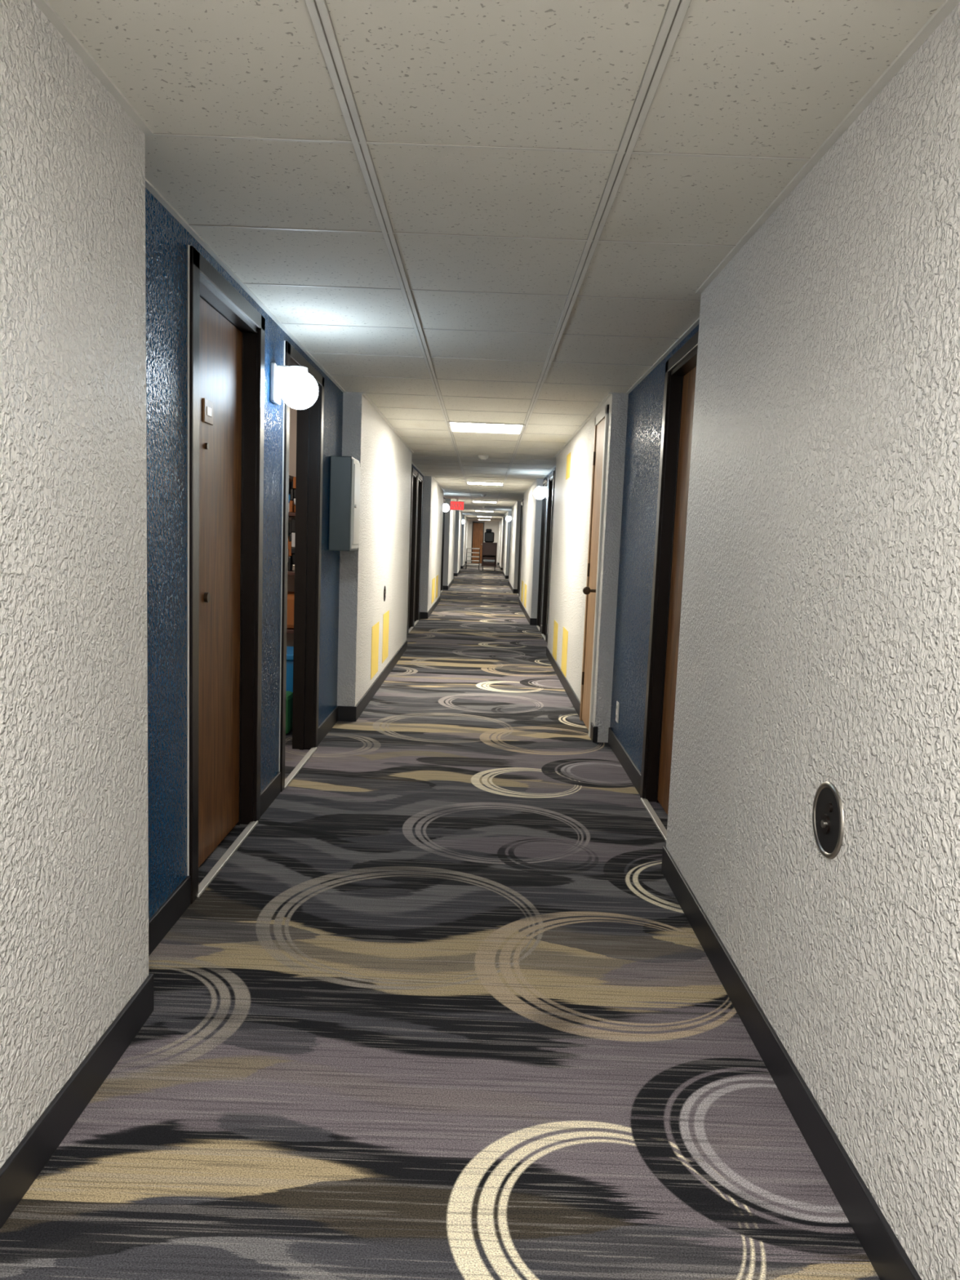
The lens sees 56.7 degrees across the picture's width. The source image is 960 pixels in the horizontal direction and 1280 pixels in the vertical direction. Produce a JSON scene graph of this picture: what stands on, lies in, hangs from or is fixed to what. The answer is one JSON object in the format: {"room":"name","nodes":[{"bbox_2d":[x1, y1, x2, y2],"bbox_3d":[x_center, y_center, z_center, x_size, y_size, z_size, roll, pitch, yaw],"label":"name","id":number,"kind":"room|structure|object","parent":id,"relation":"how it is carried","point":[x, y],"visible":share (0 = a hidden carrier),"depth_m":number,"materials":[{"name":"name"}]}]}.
{"room":"hotel corridor","nodes":[
{"label":"hotel corridor","id":0,"kind":"room"},
{"bbox_2d":[0,0,468,1168],"bbox_3d":[-0.845,-2.267,20.881,0.240,2.180,48.000,2,7,0],"label":"wall","id":1,"kind":"structure","parent":0,"point":[94,267],"depth_m":1.87,"materials":[{"name":"white paint"}]},
{"bbox_2d":[187,244,265,904],"bbox_3d":[-0.973,-0.215,3.263,0.140,2.085,0.906,2,7,0],"label":"door","id":2,"kind":"structure","parent":1,"relation":"in","point":[226,334],"depth_m":3.35,"materials":[{"name":"brown paint"}]},
{"bbox_2d":[0,561,466,1229],"bbox_3d":[-0.824,-1.232,20.999,0.140,0.100,48.020,2,7,0],"label":"baseboard","id":3,"kind":"structure","parent":1,"relation":"attached to","point":[18,1173],"depth_m":1.98,"materials":[{"name":"grey rubber"}]},
{"bbox_2d":[32,0,466,518],"bbox_3d":[-0.736,-3.299,20.763,0.141,0.016,48.000,2,7,0],"label":"trim","id":4,"kind":"structure","parent":1,"relation":"attached to","point":[44,6],"depth_m":2.01,"materials":[{"name":"white metal"}]},
{"bbox_2d":[270,362,318,409],"bbox_3d":[-0.792,-1.085,3.825,0.194,0.182,0.164,2,7,0],"label":"globe lamp","id":5,"kind":"object","parent":1,"relation":"attached to","point":[297,388],"visible":1,"depth_m":3.77,"materials":[{"name":"white plastic"}]},
{"bbox_2d":[279,340,324,791],"bbox_3d":[-0.967,-0.365,4.579,0.140,2.085,0.936,2,7,0],"label":"door frame","id":6,"kind":"structure","parent":1,"relation":"in","point":[309,422],"depth_m":4.94,"materials":[{"name":"brown paint"}]},
{"bbox_2d":[328,455,360,551],"bbox_3d":[-0.821,-0.831,5.465,0.154,0.560,0.320,2,7,0],"label":"fire extinguisher cabinet","id":7,"kind":"object","parent":1,"relation":"attached to","point":[344,471],"visible":1,"depth_m":5.32,"materials":[{"name":"grey metal"}]},
{"bbox_2d":[370,621,379,679],"bbox_3d":[-0.812,0.076,6.881,0.002,0.400,0.450,2,7,0],"label":"paint","id":8,"kind":"object","parent":1,"relation":"attached to","point":[375,630],"visible":1,"depth_m":6.86,"materials":[{"name":"yellow paint"}]},
{"bbox_2d":[383,586,386,601],"bbox_3d":[-0.790,-0.386,7.407,0.011,0.132,0.132,2,7,0],"label":"port","id":9,"kind":"object","parent":1,"relation":"attached to","point":[384,588],"visible":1,"depth_m":7.39,"materials":[{"name":"brown paint"}]},
{"bbox_2d":[382,609,389,662],"bbox_3d":[-0.807,-0.034,7.624,0.002,0.410,0.450,2,7,0],"label":"paint","id":10,"kind":"object","parent":1,"relation":"attached to","point":[386,615],"visible":1,"depth_m":7.60,"materials":[{"name":"yellow paint"}]},
{"bbox_2d":[407,466,417,633],"bbox_3d":[-0.936,-1.165,11.604,0.140,2.085,0.836,2,7,0],"label":"door","id":11,"kind":"structure","parent":1,"relation":"in","point":[414,473],"depth_m":11.90,"materials":[{"name":"brown paint"}]},
{"bbox_2d":[413,472,422,626],"bbox_3d":[-0.932,-1.272,12.548,0.140,2.085,0.896,2,7,0],"label":"door","id":12,"kind":"structure","parent":1,"relation":"in","point":[420,483],"depth_m":12.89,"materials":[{"name":"brown paint"}]},
{"bbox_2d":[431,577,435,603],"bbox_3d":[-0.777,-0.826,14.805,0.002,0.400,0.800,2,7,0],"label":"paint","id":13,"kind":"object","parent":1,"relation":"attached to","point":[433,579],"visible":1,"depth_m":14.78,"materials":[{"name":"yellow paint"}]},
{"bbox_2d":[435,574,438,599],"bbox_3d":[-0.772,-0.957,15.948,0.002,0.400,0.700,2,7,0],"label":"paint","id":14,"kind":"object","parent":1,"relation":"attached to","point":[437,576],"visible":1,"depth_m":15.91,"materials":[{"name":"yellow paint"}]},
{"bbox_2d":[440,497,445,592],"bbox_3d":[-0.900,-2.132,20.099,0.140,2.085,0.896,2,7,0],"label":"door","id":15,"kind":"structure","parent":1,"relation":"in","point":[444,500],"depth_m":20.46,"materials":[{"name":"brown paint"}]},
{"bbox_2d":[443,502,449,511],"bbox_3d":[-0.729,-2.753,18.480,0.194,0.182,0.164,2,7,0],"label":"globe lamp","id":16,"kind":"object","parent":1,"relation":"attached to","point":[446,507],"visible":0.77,"depth_m":18.42,"materials":[{"name":"white plastic"}]},
{"bbox_2d":[286,407,297,646],"bbox_3d":[-2.183,-0.502,5.176,2.299,2.130,2.980,2,7,0],"label":"wall","id":17,"kind":"structure","parent":0,"point":[293,412],"depth_m":6.50,"materials":[{"name":"beige paint"}]},
{"bbox_2d":[0,562,879,1279],"bbox_3d":[-1.156,-1.170,21.008,4.400,0.050,48.200,2,7,0],"label":"floor","id":18,"kind":"structure","parent":0,"point":[449,1008],"depth_m":2.14,"materials":[{"name":"carpet"}]},
{"bbox_2d":[285,690,293,733],"bbox_3d":[-1.296,0.399,5.472,0.280,0.340,0.188,2,7,0],"label":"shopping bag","id":19,"kind":"object","parent":18,"relation":"on","point":[289,695],"visible":0.16,"depth_m":5.42,"materials":[{"name":"green plastic"}]},
{"bbox_2d":[285,646,293,692],"bbox_3d":[-1.412,0.290,5.867,0.560,0.460,0.410,2,7,0],"label":"storage bin","id":20,"kind":"object","parent":18,"relation":"on","point":[289,686],"visible":0.02,"depth_m":5.67,"materials":[{"name":"blue plastic"}]},
{"bbox_2d":[286,512,295,633],"bbox_3d":[-1.402,-0.226,6.331,0.660,1.380,0.460,2,7,0],"label":"storage shelf","id":21,"kind":"object","parent":18,"relation":"on","point":[290,514],"visible":0.02,"depth_m":6.08,"materials":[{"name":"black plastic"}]},
{"bbox_2d":[286,475,296,628],"bbox_3d":[-1.387,-0.641,6.274,0.580,1.088,0.400,2,7,0],"label":"clutter","id":22,"kind":"object","parent":21,"relation":"on","point":[291,502],"visible":0.11,"depth_m":6.11,"materials":[{"name":"black plastic"}]},
{"bbox_2d":[465,547,479,569],"bbox_3d":[-0.286,-3.267,35.757,0.550,0.840,0.790,2,7,0],"label":"rack","id":23,"kind":"object","parent":18,"relation":"on","point":[467,548],"visible":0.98,"depth_m":35.68,"materials":[{"name":"metal"}]},
{"bbox_2d":[481,528,497,571],"bbox_3d":[0.369,-3.517,34.724,0.570,1.620,0.840,2,7,0],"label":"cart","id":24,"kind":"object","parent":18,"relation":"on","point":[489,553],"visible":1,"depth_m":34.37,"materials":[{"name":"laminate"}]},
{"bbox_2d":[466,520,498,564],"bbox_3d":[0.137,-4.930,44.780,2.000,2.130,0.100,2,7,0],"label":"wall","id":25,"kind":"structure","parent":0,"point":[493,525],"depth_m":44.67,"materials":[{"name":"white paint"}]},
{"bbox_2d":[471,521,484,563],"bbox_3d":[-0.114,-4.892,44.674,0.600,2.059,0.119,2,7,0],"label":"end door","id":26,"kind":"structure","parent":25,"relation":"in","point":[477,531],"depth_m":44.66,"materials":[{"name":"brown wood"}]},
{"bbox_2d":[46,0,946,521],"bbox_3d":[-1.074,-3.347,20.759,4.400,0.085,48.200,2,7,0],"label":"ceiling","id":27,"kind":"structure","parent":0,"point":[503,211],"depth_m":2.13,"materials":[{"name":"tile"}]},
{"bbox_2d":[449,497,464,510],"bbox_3d":[-0.522,-3.106,20.349,0.320,0.270,0.065,2,7,0],"label":"exit sign","id":28,"kind":"object","parent":27,"relation":"hanging from","point":[454,505],"visible":1,"depth_m":20.33,"materials":[{"name":"red plastic"}]},
{"bbox_2d":[478,454,488,460],"bbox_3d":[0.035,-1.976,9.638,0.120,0.045,0.120,2,7,0],"label":"smoke detector","id":29,"kind":"object","parent":27,"relation":"attached to","point":[484,457],"visible":1,"depth_m":9.60,"materials":[{"name":"white plastic"}]},
{"bbox_2d":[471,501,497,502],"bbox_3d":[0.113,-3.371,21.743,0.606,0.010,0.610,2,7,0],"label":"ceiling light panel","id":30,"kind":"object","parent":27,"relation":"in","point":[472,501],"depth_m":21.76,"materials":[{"name":"white plastic"}]},
{"bbox_2d":[466,481,503,485],"bbox_3d":[0.082,-2.543,14.470,0.606,0.010,0.610,2,7,0],"label":"ceiling light panel","id":31,"kind":"object","parent":27,"relation":"in","point":[468,482],"depth_m":14.46,"materials":[{"name":"white plastic"}]},
{"bbox_2d":[447,421,525,434],"bbox_3d":[0.050,-1.715,7.197,0.606,0.010,0.610,2,7,0],"label":"ceiling light panel","id":32,"kind":"object","parent":27,"relation":"in","point":[454,426],"depth_m":7.19,"materials":[{"name":"white plastic"}]},
{"bbox_2d":[497,2,959,1279],"bbox_3d":[0.927,-2.200,20.881,0.215,2.180,48.000,2,7,0],"label":"wall","id":33,"kind":"structure","parent":0,"point":[820,632],"depth_m":1.86,"materials":[{"name":"white paint"}]},
{"bbox_2d":[505,515,511,521],"bbox_3d":[0.873,-3.673,26.904,0.194,0.182,0.164,2,7,0],"label":"globe lamp","id":34,"kind":"object","parent":33,"relation":"attached to","point":[508,518],"visible":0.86,"depth_m":26.85,"materials":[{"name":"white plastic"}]},
{"bbox_2d":[507,511,511,579],"bbox_3d":[0.991,-2.911,27.561,0.140,2.085,0.836,2,7,0],"label":"door","id":35,"kind":"structure","parent":33,"relation":"in","point":[511,512],"depth_m":27.91,"materials":[{"name":"brown paint"}]},
{"bbox_2d":[516,501,523,595],"bbox_3d":[0.959,-2.051,20.009,0.140,2.085,0.836,2,7,0],"label":"door","id":36,"kind":"structure","parent":33,"relation":"in","point":[522,503],"depth_m":20.29,"materials":[{"name":"brown paint"}]},
{"bbox_2d":[519,500,524,598],"bbox_3d":[0.954,-1.922,18.877,0.140,2.085,0.836,2,7,0],"label":"door","id":37,"kind":"structure","parent":33,"relation":"in","point":[523,500],"depth_m":19.23,"materials":[{"name":"brown paint"}]},
{"bbox_2d":[520,580,523,602],"bbox_3d":[0.767,-0.881,16.151,0.002,0.380,0.700,2,7,0],"label":"paint","id":38,"kind":"object","parent":33,"relation":"attached to","point":[522,594],"visible":1,"depth_m":16.12,"materials":[{"name":"yellow paint"}]},
{"bbox_2d":[524,583,526,608],"bbox_3d":[0.762,-0.745,14.959,0.002,0.380,0.700,2,7,0],"label":"paint","id":39,"kind":"object","parent":33,"relation":"attached to","point":[525,590],"visible":1,"depth_m":14.92,"materials":[{"name":"yellow paint"}]},
{"bbox_2d":[533,485,548,499],"bbox_3d":[0.808,-1.954,11.801,0.194,0.182,0.164,2,7,0],"label":"globe lamp","id":40,"kind":"object","parent":33,"relation":"attached to","point":[540,492],"visible":1,"depth_m":11.75,"materials":[{"name":"white plastic"}]},
{"bbox_2d":[536,477,547,631],"bbox_3d":[0.926,-1.192,12.458,0.140,2.085,0.836,2,7,0],"label":"door","id":41,"kind":"structure","parent":33,"relation":"in","point":[544,512],"depth_m":12.77,"materials":[{"name":"brown paint"}]},
{"bbox_2d":[541,471,555,640],"bbox_3d":[0.921,-1.062,11.326,0.140,2.085,0.836,2,7,0],"label":"door","id":42,"kind":"structure","parent":33,"relation":"in","point":[551,477],"depth_m":11.62,"materials":[{"name":"brown paint"}]},
{"bbox_2d":[552,619,558,661],"bbox_3d":[0.734,0.000,8.678,0.002,0.360,0.450,2,7,0],"label":"paint","id":43,"kind":"object","parent":33,"relation":"attached to","point":[556,624],"visible":1,"depth_m":8.65,"materials":[{"name":"yellow paint"}]},
{"bbox_2d":[560,626,568,676],"bbox_3d":[0.730,0.099,7.682,0.002,0.390,0.450,2,7,0],"label":"paint","id":44,"kind":"object","parent":33,"relation":"attached to","point":[565,635],"visible":1,"depth_m":7.66,"materials":[{"name":"yellow paint"}]},
{"bbox_2d":[565,452,570,479],"bbox_3d":[0.793,-1.562,7.996,0.002,0.220,0.350,2,7,0],"label":"paint","id":45,"kind":"object","parent":33,"relation":"attached to","point":[568,456],"visible":1,"depth_m":7.99,"materials":[{"name":"yellow paint"}]},
{"bbox_2d":[579,404,608,737],"bbox_3d":[0.724,-0.444,5.854,0.126,2.080,0.590,2,7,0],"label":"closet door","id":46,"kind":"structure","parent":33,"relation":"in","point":[591,590],"depth_m":5.84,"materials":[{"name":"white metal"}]},
{"bbox_2d":[615,701,619,723],"bbox_3d":[0.809,0.424,5.248,0.010,0.120,0.080,2,7,0],"label":"power outlet","id":47,"kind":"object","parent":33,"relation":"attached to","point":[617,702],"visible":1,"depth_m":5.22,"materials":[{"name":"white plastic"}]},
{"bbox_2d":[640,330,698,841],"bbox_3d":[0.888,-0.206,3.804,0.140,2.085,0.936,2,7,0],"label":"door","id":48,"kind":"structure","parent":33,"relation":"in","point":[681,367],"depth_m":4.14,"materials":[{"name":"brown paint"}]},
{"bbox_2d":[497,561,921,1279],"bbox_3d":[0.828,-1.169,20.999,0.115,0.100,48.020,2,7,0],"label":"baseboard","id":49,"kind":"structure","parent":33,"relation":"attached to","point":[889,1260],"depth_m":1.97,"materials":[{"name":"grey rubber"}]},
{"bbox_2d":[498,0,959,521],"bbox_3d":[0.897,-3.237,20.763,0.116,0.016,48.000,2,7,0],"label":"trim","id":50,"kind":"structure","parent":33,"relation":"attached to","point":[944,10],"depth_m":1.97,"materials":[{"name":"white metal"}]},
{"bbox_2d":[812,781,844,859],"bbox_3d":[0.716,0.372,1.841,0.011,0.158,0.158,2,7,0],"label":"port","id":51,"kind":"object","parent":33,"relation":"attached to","point":[828,817],"visible":1,"depth_m":1.83,"materials":[{"name":"metal"}]}
]}

